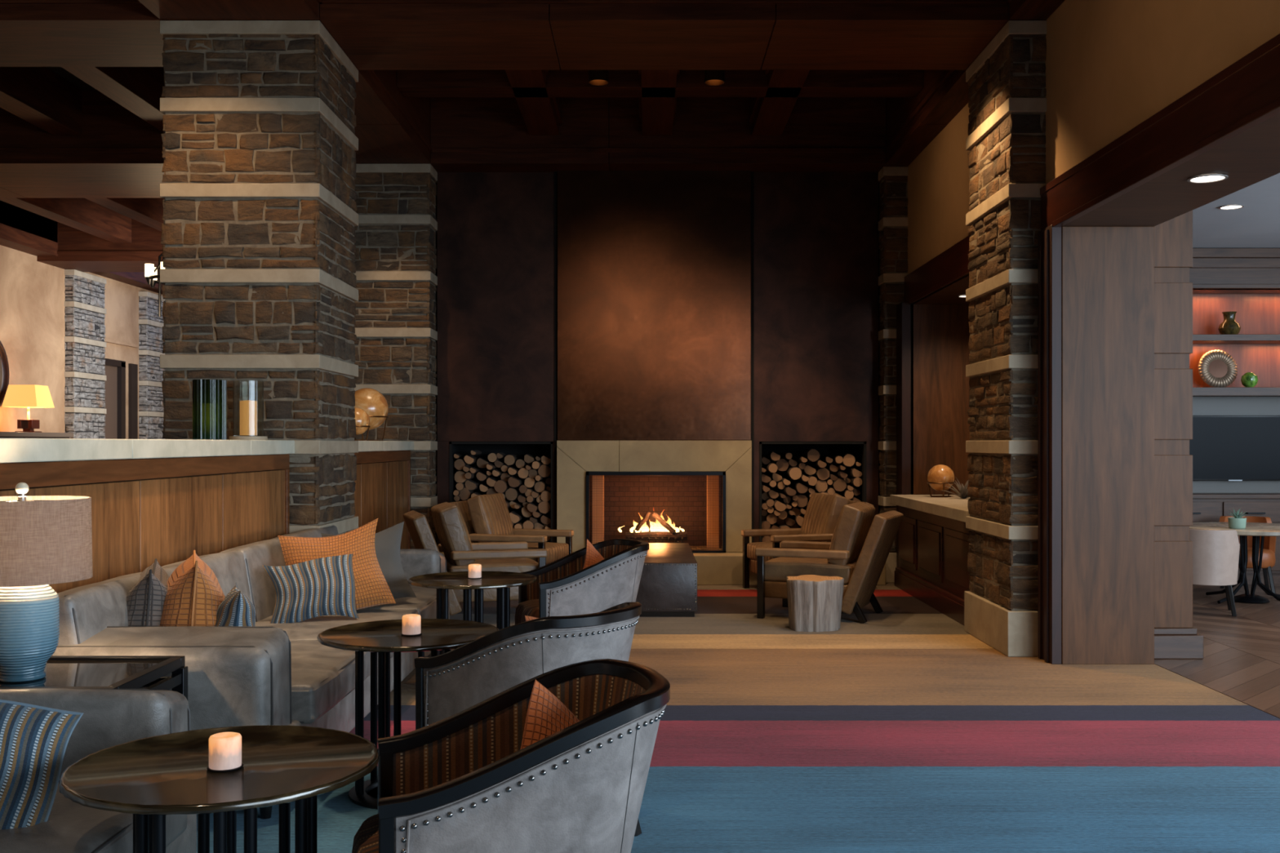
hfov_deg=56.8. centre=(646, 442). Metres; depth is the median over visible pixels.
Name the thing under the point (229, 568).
cushion
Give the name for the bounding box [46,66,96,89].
ceiling
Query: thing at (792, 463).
log
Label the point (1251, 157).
soffit
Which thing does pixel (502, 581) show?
cocktail table
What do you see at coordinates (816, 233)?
wall
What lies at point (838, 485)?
log
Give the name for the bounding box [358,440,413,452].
countertop
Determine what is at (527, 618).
cushion
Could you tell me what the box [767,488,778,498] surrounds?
log
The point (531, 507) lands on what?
log
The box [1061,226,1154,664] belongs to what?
wall panel
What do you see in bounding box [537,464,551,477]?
log
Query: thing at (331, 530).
cushion
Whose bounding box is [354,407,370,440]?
globe
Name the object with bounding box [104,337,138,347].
trim
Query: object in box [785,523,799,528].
log
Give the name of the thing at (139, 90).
trim
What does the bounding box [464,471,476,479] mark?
log
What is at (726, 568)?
raised hearth
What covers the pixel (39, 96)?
trim
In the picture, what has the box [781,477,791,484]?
log
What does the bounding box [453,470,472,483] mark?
log
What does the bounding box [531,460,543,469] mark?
log
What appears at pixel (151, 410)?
stone column
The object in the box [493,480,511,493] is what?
log
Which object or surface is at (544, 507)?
log
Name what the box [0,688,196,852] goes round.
leather sofa
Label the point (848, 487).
log
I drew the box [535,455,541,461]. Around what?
log
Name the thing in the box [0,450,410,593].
wall
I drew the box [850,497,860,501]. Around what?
log
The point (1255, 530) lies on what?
dining table
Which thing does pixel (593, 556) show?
cushion
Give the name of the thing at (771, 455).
log
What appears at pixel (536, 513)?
log
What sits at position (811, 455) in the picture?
log
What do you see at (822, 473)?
log
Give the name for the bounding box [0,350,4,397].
mirror glass
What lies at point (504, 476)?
log
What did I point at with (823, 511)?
backrest
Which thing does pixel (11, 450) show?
countertop
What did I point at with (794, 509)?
log
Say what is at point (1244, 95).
trim
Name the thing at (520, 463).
log
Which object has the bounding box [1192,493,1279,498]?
countertop
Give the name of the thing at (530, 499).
log
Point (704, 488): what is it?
fireplace
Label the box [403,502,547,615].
lounge armchair
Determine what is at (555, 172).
trim
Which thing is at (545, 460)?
log
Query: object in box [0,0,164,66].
trim
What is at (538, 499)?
log
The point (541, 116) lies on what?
trim
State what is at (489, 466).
log
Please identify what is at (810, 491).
log
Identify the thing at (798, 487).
log
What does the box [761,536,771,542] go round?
log
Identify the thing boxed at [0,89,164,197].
trim
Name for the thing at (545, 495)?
log
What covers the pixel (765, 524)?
log
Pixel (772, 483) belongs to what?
log
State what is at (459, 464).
log
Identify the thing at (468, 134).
ceiling beam
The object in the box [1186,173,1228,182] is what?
recessed light
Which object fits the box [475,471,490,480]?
log
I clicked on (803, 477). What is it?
log
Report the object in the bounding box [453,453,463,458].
log
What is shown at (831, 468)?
log
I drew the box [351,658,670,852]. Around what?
barrel chair
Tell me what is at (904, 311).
trim
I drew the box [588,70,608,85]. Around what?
recessed light
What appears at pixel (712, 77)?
recessed light
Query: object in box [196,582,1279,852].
floor
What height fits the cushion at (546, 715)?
0.474 m
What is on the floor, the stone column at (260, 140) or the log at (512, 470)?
the stone column at (260, 140)
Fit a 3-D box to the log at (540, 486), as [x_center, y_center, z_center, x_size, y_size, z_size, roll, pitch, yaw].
[-1.037,0.431,11.742,0.108,0.111,0.360,0,0,2]
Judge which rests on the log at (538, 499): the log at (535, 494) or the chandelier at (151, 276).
the log at (535, 494)
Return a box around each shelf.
[1192,334,1279,344]
[1192,386,1279,396]
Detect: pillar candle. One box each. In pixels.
[206,732,244,772]
[400,613,422,635]
[467,564,482,578]
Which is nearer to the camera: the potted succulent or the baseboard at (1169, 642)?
the baseboard at (1169, 642)
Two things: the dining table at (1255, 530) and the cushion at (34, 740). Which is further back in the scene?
the dining table at (1255, 530)
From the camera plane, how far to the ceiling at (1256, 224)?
9.65 m
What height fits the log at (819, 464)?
0.078 m
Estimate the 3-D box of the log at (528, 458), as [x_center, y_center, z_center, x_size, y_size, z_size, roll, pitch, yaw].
[-1.147,0.157,11.749,0.102,0.091,0.360,0,0,0]
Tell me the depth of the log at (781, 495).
11.47 m
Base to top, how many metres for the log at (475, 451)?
0.046 m
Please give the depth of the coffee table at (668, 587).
8.96 m
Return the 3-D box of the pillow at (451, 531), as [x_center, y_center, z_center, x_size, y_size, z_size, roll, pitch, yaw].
[-1.461,0.695,8.934,0.278,0.475,0.532,0,0,-18]
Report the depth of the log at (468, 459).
11.47 m
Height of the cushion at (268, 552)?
0.480 m
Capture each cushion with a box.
[0,699,83,830]
[0,776,187,852]
[57,566,177,645]
[126,558,168,626]
[160,550,225,626]
[161,551,251,601]
[215,582,255,626]
[220,538,285,621]
[255,608,417,669]
[262,553,359,623]
[271,525,338,539]
[277,518,395,609]
[289,640,370,724]
[320,521,416,599]
[363,586,449,618]
[446,557,537,573]
[520,680,580,750]
[524,615,538,621]
[526,542,568,564]
[582,538,604,568]
[746,542,781,561]
[764,556,857,584]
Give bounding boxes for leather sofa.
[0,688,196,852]
[52,525,449,819]
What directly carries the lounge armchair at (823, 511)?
on the floor
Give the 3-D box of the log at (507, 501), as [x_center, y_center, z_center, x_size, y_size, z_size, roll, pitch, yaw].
[-1.375,0.599,11.642,0.090,0.079,0.360,0,0,2]
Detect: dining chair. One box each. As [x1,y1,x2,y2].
[1189,528,1239,616]
[1219,515,1275,593]
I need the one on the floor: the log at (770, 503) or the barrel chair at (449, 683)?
the barrel chair at (449, 683)
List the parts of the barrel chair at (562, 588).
post, seat, post, panel, rail, nailhead trim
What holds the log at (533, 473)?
on the log at (529, 482)
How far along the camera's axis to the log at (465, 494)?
11.55 m
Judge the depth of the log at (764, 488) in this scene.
11.44 m
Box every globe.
[354,387,388,440]
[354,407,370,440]
[927,464,955,497]
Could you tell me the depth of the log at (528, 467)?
11.49 m
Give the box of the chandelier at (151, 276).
[144,253,164,316]
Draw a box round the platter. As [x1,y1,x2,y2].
[1198,349,1237,386]
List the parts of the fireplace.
screen frame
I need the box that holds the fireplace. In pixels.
[556,440,751,552]
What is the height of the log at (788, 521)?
0.092 m
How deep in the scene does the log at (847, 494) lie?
11.51 m
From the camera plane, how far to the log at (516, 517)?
11.49 m
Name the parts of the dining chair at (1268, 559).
seat, leg, leg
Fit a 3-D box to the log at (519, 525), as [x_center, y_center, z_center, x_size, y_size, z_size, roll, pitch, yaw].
[-1.246,0.821,11.639,0.080,0.079,0.360,0,0,-2]
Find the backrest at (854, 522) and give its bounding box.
[826,502,875,564]
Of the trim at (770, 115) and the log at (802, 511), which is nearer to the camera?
the trim at (770, 115)
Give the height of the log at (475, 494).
0.091 m
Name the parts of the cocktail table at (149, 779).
leg, leg, leg, leg, leg, leg, leg, leg, leg, leg, leg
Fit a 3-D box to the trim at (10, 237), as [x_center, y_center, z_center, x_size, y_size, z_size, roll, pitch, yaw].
[-8.675,-2.990,10.300,0.450,0.620,22.594,0,0,0]
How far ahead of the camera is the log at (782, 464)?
11.57 m
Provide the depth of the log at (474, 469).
11.46 m
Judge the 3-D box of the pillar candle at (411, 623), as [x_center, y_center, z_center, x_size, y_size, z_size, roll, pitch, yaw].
[-0.882,0.683,4.449,0.078,0.073,0.078,0,0,0]
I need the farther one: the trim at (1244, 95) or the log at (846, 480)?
the log at (846, 480)
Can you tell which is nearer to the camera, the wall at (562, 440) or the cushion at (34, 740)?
the cushion at (34, 740)
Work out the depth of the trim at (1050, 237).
7.08 m
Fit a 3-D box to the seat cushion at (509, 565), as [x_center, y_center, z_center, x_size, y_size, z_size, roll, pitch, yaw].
[-1.193,0.974,9.024,0.711,0.175,0.590,0,0,-18]
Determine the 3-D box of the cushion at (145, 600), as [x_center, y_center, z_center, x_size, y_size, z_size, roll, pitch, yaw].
[-1.937,0.679,4.623,0.345,0.416,0.329,0,0,29]
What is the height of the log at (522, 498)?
0.078 m
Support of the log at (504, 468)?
on the log at (504, 476)
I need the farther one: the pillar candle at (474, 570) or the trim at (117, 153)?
the trim at (117, 153)
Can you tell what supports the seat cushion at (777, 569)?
on the lounge armchair at (858, 551)
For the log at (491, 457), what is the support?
on the log at (489, 466)
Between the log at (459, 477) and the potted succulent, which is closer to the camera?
the potted succulent
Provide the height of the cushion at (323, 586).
0.364 m
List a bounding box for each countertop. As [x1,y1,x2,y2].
[0,438,294,462]
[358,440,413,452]
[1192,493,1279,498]
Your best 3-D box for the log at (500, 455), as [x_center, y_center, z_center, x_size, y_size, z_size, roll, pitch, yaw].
[-1.432,0.126,11.717,0.066,0.058,0.360,0,0,-1]
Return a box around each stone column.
[64,269,106,439]
[138,291,164,439]
[160,20,358,534]
[354,163,437,548]
[878,166,907,582]
[964,20,1046,657]
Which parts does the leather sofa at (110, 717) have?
arm, frame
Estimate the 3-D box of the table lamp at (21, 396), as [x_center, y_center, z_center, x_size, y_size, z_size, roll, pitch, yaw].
[-8.350,-0.459,16.000,0.470,0.635,0.470,0,0,0]
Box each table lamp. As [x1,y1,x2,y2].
[0,482,93,682]
[1,384,54,432]
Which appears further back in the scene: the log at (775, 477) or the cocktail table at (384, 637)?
the log at (775, 477)
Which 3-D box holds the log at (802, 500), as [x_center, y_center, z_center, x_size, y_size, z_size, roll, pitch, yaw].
[1.509,0.567,11.712,0.127,0.129,0.360,0,0,-1]
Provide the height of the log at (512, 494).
0.129 m
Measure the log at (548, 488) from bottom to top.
0.048 m
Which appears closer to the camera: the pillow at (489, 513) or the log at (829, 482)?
the pillow at (489, 513)
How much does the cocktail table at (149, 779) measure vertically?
0.607 m
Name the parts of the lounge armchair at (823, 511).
leg, seat frame, arm, leg, arm, backrest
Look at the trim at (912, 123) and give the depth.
9.54 m
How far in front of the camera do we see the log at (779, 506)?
11.44 m
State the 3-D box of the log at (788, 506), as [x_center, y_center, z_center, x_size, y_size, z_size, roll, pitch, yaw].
[1.386,0.620,11.651,0.056,0.047,0.360,0,0,2]
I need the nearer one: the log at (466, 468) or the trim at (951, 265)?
the trim at (951, 265)
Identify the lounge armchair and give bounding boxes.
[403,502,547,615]
[449,493,573,564]
[741,493,874,588]
[755,502,903,623]
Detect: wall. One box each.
[0,244,162,439]
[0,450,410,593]
[436,172,878,547]
[561,440,750,440]
[894,506,969,625]
[907,0,1279,274]
[1154,210,1192,627]
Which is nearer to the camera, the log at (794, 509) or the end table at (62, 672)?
the end table at (62, 672)
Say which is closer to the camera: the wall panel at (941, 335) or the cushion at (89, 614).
the cushion at (89, 614)
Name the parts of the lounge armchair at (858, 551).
leg, leg, arm, arm, seat frame, leg, backrest, leg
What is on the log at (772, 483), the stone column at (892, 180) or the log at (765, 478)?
the log at (765, 478)
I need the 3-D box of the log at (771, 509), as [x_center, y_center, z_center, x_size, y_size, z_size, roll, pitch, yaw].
[1.203,0.651,11.671,0.067,0.067,0.360,0,0,-1]
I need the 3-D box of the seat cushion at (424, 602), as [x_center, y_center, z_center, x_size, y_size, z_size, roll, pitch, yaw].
[-1.597,0.968,6.892,0.770,0.180,1.015,0,0,0]
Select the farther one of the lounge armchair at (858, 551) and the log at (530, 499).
the log at (530, 499)
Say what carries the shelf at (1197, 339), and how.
attached to the built-in shelving at (1246, 282)
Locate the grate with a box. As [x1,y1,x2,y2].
[627,537,682,542]
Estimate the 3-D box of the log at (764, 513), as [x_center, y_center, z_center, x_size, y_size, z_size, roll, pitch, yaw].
[1.152,0.682,11.722,0.069,0.068,0.360,0,0,1]
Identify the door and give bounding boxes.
[104,358,137,439]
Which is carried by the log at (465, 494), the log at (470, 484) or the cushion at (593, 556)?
the log at (470, 484)
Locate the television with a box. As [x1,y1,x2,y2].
[1189,415,1279,480]
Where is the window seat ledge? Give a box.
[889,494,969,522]
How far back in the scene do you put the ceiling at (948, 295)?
10.31 m
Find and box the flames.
[617,511,684,531]
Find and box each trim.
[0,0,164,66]
[0,66,81,135]
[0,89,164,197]
[0,197,131,243]
[0,200,57,242]
[0,201,163,294]
[36,218,162,271]
[62,66,164,133]
[84,197,164,231]
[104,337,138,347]
[137,0,436,171]
[396,66,923,97]
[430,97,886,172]
[505,70,562,135]
[554,171,754,542]
[638,70,679,135]
[748,70,809,135]
[878,0,1064,172]
[896,302,913,567]
[904,235,969,304]
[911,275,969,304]
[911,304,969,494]
[1038,224,1061,664]
[1040,33,1279,230]
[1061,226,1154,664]
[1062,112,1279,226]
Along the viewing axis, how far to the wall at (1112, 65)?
6.43 m
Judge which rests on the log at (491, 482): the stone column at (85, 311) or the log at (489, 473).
the log at (489, 473)
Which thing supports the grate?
on the raised hearth
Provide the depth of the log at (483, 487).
11.56 m
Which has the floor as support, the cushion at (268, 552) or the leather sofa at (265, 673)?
the leather sofa at (265, 673)
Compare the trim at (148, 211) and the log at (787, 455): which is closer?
the log at (787, 455)
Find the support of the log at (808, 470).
on the log at (812, 481)
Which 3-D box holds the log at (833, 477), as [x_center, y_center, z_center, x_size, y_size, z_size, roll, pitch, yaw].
[1.833,0.339,11.755,0.076,0.065,0.360,0,0,0]
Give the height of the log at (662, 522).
0.221 m
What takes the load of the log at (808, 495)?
on the log
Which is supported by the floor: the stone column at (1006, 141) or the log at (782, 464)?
the stone column at (1006, 141)
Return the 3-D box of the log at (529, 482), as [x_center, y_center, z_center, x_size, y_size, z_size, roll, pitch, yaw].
[-1.142,0.387,11.749,0.106,0.109,0.360,0,0,0]
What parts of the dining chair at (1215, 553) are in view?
seat, leg, leg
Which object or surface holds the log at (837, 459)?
on the log at (840, 467)
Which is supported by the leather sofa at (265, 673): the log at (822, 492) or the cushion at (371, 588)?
the cushion at (371, 588)
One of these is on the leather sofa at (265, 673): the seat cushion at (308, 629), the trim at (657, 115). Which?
the seat cushion at (308, 629)
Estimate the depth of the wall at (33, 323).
17.21 m
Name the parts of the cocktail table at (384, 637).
leg, leg, leg, leg, leg, leg, leg, leg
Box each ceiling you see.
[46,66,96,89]
[1192,173,1279,248]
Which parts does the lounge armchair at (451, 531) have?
backrest, arm, seat frame, arm, leg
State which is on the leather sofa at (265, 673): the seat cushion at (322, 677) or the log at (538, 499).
the seat cushion at (322, 677)
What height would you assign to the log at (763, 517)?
0.068 m
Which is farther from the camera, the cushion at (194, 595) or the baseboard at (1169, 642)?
the baseboard at (1169, 642)
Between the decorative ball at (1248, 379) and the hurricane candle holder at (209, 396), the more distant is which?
the decorative ball at (1248, 379)
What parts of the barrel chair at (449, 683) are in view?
post, rail, nailhead trim, leg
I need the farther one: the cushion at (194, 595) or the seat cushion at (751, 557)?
the seat cushion at (751, 557)
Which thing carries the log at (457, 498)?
on the log
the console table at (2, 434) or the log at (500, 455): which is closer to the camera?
the log at (500, 455)
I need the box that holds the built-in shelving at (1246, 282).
[1189,248,1279,583]
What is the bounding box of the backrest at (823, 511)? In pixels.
[800,493,848,542]
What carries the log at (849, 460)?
on the log at (851, 472)
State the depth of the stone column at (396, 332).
11.07 m
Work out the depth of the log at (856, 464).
11.49 m
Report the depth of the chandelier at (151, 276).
13.91 m
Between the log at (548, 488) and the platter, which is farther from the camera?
the log at (548, 488)
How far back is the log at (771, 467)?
11.47 m
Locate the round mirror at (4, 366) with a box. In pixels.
[0,341,8,406]
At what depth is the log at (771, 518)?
11.53 m
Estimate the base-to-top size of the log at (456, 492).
0.057 m
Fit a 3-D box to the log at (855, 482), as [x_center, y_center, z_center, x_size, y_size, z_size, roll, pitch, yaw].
[2.047,0.380,11.661,0.095,0.095,0.360,0,0,-1]
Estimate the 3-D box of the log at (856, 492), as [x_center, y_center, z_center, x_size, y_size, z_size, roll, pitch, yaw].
[2.043,0.477,11.717,0.092,0.080,0.360,0,0,-1]
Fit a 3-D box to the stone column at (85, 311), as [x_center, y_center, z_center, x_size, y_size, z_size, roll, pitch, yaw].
[-8.900,-0.944,18.325,0.608,3.328,1.058,0,0,0]
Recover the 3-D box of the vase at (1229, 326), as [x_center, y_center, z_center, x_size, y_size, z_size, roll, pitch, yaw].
[5.540,-1.129,11.250,0.196,0.226,0.196,0,0,0]
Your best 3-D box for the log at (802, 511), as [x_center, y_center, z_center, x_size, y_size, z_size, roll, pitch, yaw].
[1.533,0.665,11.661,0.065,0.056,0.360,0,0,2]
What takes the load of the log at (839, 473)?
on the log at (838, 485)
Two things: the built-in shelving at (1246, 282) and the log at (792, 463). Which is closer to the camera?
the built-in shelving at (1246, 282)
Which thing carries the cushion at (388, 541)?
on the leather sofa at (265, 673)
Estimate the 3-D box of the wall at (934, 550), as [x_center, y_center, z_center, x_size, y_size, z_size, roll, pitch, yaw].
[2.765,0.943,9.615,0.950,0.755,2.650,0,0,0]
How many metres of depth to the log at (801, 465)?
11.55 m
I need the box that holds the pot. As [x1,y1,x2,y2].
[1227,517,1246,528]
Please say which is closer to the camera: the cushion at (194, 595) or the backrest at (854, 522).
the cushion at (194, 595)
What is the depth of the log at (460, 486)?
11.51 m
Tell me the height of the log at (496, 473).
0.067 m
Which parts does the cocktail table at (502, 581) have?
leg, leg, leg, leg, leg, leg, leg, leg, leg, leg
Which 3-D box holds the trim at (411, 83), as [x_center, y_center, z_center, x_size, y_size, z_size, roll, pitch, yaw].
[0.110,-3.085,9.700,4.254,0.430,0.280,0,0,0]
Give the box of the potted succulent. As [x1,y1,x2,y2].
[1227,507,1246,528]
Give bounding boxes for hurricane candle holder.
[192,379,226,439]
[229,380,267,439]
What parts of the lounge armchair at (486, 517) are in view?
backrest, arm, leg, arm, leg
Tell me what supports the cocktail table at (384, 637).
on the floor
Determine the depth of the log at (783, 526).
11.46 m
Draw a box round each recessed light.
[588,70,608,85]
[704,70,724,85]
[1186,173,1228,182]
[1218,204,1244,209]
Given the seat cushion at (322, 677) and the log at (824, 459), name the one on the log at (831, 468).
the log at (824, 459)
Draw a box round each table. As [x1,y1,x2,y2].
[0,431,73,438]
[0,655,187,700]
[58,724,379,852]
[316,618,498,809]
[408,571,537,654]
[635,542,697,617]
[786,574,844,631]
[1189,521,1279,604]
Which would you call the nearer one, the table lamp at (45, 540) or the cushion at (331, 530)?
the table lamp at (45, 540)
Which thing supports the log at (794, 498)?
on the log at (793, 504)
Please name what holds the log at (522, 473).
on the log at (529, 482)
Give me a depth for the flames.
11.65 m
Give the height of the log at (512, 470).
0.078 m
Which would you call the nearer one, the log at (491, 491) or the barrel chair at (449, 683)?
the barrel chair at (449, 683)
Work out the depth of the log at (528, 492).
11.53 m
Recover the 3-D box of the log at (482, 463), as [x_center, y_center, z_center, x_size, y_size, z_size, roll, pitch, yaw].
[-1.608,0.198,11.754,0.122,0.104,0.360,0,0,-2]
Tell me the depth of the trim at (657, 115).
10.10 m
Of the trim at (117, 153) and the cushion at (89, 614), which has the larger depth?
the trim at (117, 153)
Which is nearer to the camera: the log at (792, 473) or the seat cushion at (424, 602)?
the seat cushion at (424, 602)
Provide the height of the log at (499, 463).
0.080 m
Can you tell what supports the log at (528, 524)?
on the log
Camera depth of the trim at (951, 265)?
9.83 m
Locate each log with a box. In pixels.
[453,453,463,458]
[453,458,470,470]
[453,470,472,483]
[453,489,460,496]
[453,495,461,501]
[455,482,465,490]
[458,487,475,500]
[462,465,472,471]
[463,454,478,464]
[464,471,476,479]
[464,478,482,490]
[469,466,479,473]
[471,449,481,454]
[471,491,484,497]
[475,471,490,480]
[476,457,492,468]
[479,483,492,492]
[486,463,497,470]
[486,470,493,475]
[486,476,497,486]
[486,487,497,494]
[487,452,501,462]
[492,469,503,476]
[493,459,506,467]
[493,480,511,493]
[496,452,506,458]
[500,471,512,482]
[501,464,511,471]
[504,454,519,466]
[505,486,521,501]
[505,498,510,507]
[507,466,519,475]
[507,475,523,487]
[509,499,522,508]
[509,510,523,523]
[514,503,522,509]
[514,520,523,528]
[515,458,528,468]
[517,466,528,478]
[517,493,526,502]
[519,484,528,493]
[520,506,533,517]
[522,501,528,507]
[522,518,534,528]
[524,453,537,463]
[524,476,537,488]
[524,487,534,497]
[525,464,533,470]
[526,495,536,502]
[526,502,537,512]
[528,468,538,478]
[529,515,540,523]
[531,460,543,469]
[531,490,541,497]
[532,509,543,518]
[533,480,549,492]
[533,520,545,528]
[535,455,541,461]
[535,475,545,480]
[536,494,542,502]
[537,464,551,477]
[537,500,551,514]
[540,455,551,465]
[540,489,551,502]
[540,513,551,524]
[546,484,551,491]
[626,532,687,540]
[635,511,650,531]
[652,511,675,533]
[761,456,770,464]
[761,473,771,483]
[761,484,769,492]
[761,491,770,501]
[761,498,773,506]
[761,501,768,510]
[761,508,767,515]
[761,515,766,521]
[761,520,770,528]
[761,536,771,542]
[763,462,777,473]
[765,506,773,513]
[765,512,777,524]
[766,480,776,487]
[767,451,780,461]
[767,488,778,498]
[768,472,782,481]
[770,524,778,528]
[771,498,786,511]
[772,509,780,515]
[773,457,788,471]
[773,480,785,489]
[775,524,790,528]
[776,510,787,519]
[776,516,785,525]
[777,492,786,497]
[779,486,795,496]
[779,494,791,503]
[780,452,792,459]
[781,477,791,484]
[783,502,791,509]
[784,466,801,479]
[784,515,795,526]
[785,509,795,515]
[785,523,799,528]
[786,458,797,466]
[786,500,797,506]
[786,506,801,515]
[788,495,798,501]
[790,481,808,493]
[791,493,808,507]
[792,515,804,526]
[795,456,807,462]
[795,462,805,469]
[797,474,808,481]
[797,506,805,514]
[800,448,820,462]
[800,464,816,475]
[803,492,812,498]
[804,475,817,485]
[806,487,814,493]
[810,479,827,492]
[813,459,826,467]
[813,467,830,480]
[816,491,829,494]
[820,456,833,462]
[824,463,838,471]
[824,479,832,484]
[825,486,835,494]
[827,474,837,480]
[829,455,843,463]
[829,477,846,491]
[833,471,847,478]
[835,464,845,470]
[839,453,855,466]
[839,477,850,483]
[839,489,853,499]
[844,467,862,477]
[844,484,853,490]
[846,476,862,486]
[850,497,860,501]
[853,461,861,466]
[853,488,860,495]
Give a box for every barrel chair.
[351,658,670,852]
[414,601,641,836]
[515,538,648,624]
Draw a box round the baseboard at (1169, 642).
[1154,626,1203,658]
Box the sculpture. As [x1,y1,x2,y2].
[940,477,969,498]
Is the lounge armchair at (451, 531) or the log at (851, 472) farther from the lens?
the log at (851, 472)
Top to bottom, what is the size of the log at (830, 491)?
0.080 m
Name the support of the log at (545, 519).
on the log
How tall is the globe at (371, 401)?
0.446 m
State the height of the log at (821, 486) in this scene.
0.129 m
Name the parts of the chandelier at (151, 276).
lamp shade, lamp shade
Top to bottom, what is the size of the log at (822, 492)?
0.130 m
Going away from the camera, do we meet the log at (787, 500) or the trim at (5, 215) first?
the log at (787, 500)
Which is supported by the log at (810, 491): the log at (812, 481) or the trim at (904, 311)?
the log at (812, 481)
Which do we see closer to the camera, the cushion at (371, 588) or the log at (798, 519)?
the cushion at (371, 588)
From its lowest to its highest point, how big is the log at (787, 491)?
0.091 m
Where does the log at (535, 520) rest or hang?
on the log at (528, 524)
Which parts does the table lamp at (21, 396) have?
lamp shade, stem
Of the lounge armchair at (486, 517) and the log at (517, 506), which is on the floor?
the lounge armchair at (486, 517)
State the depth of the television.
11.27 m
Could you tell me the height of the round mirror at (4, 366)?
1.140 m
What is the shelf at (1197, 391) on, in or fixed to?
attached to the built-in shelving at (1246, 282)
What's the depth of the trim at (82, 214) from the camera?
15.59 m
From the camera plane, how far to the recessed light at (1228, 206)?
9.06 m
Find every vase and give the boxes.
[1217,311,1240,334]
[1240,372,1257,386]
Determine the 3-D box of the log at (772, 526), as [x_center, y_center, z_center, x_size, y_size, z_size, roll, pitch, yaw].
[1.259,0.830,11.723,0.075,0.066,0.360,0,0,0]
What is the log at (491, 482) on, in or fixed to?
on the log at (491, 491)
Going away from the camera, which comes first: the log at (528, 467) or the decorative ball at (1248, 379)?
the decorative ball at (1248, 379)
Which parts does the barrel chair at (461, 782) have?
seat, post, post, panel, nailhead trim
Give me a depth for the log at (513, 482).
11.45 m
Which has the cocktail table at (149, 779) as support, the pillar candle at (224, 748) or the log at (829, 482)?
the pillar candle at (224, 748)
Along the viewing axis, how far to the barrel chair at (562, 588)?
6.19 m
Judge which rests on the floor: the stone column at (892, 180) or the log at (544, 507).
the stone column at (892, 180)
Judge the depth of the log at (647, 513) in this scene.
11.60 m
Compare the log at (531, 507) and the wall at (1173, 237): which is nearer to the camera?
the wall at (1173, 237)
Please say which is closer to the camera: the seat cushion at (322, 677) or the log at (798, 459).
the seat cushion at (322, 677)
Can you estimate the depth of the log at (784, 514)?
11.49 m
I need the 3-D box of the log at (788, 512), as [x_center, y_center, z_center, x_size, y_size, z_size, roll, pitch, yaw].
[1.402,0.677,11.621,0.056,0.046,0.360,0,0,-2]
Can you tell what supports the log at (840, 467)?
on the log at (839, 473)
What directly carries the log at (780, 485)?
on the log at (787, 491)
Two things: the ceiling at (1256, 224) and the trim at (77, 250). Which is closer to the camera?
the ceiling at (1256, 224)
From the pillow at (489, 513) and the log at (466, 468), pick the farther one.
the log at (466, 468)
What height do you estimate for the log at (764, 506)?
0.066 m
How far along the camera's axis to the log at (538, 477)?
11.47 m
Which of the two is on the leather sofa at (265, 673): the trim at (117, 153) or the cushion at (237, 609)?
the cushion at (237, 609)
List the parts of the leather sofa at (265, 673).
arm, frame, arm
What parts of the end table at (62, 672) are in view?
panel, leg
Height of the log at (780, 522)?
0.093 m
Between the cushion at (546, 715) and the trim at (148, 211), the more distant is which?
the trim at (148, 211)
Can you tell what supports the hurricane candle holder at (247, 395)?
on the countertop at (11, 450)
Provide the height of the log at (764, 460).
0.078 m
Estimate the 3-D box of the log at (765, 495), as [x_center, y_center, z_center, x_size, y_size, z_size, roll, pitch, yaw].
[1.165,0.524,11.761,0.097,0.092,0.360,0,0,-2]
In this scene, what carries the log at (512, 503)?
on the log at (516, 517)
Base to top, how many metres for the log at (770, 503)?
0.077 m
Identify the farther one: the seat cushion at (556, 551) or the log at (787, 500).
the log at (787, 500)
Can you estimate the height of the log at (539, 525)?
0.107 m
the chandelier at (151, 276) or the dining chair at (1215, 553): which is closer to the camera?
the dining chair at (1215, 553)
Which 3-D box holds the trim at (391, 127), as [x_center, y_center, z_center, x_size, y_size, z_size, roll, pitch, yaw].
[-2.510,-2.955,3.600,1.030,0.690,17.200,0,0,0]
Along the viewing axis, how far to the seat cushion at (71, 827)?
2.73 m
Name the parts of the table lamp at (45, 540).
stem, lamp shade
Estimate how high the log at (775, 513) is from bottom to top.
0.058 m
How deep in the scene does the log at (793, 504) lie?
11.51 m
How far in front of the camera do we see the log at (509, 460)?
11.58 m
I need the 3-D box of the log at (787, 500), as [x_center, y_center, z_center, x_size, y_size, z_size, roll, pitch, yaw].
[1.379,0.558,11.744,0.082,0.078,0.360,0,0,2]
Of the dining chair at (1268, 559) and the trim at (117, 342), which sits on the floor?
the dining chair at (1268, 559)
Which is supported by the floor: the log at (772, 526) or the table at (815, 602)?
the table at (815, 602)
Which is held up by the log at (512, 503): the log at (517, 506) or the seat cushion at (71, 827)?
the log at (517, 506)
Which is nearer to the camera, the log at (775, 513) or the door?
the log at (775, 513)
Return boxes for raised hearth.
[440,546,885,585]

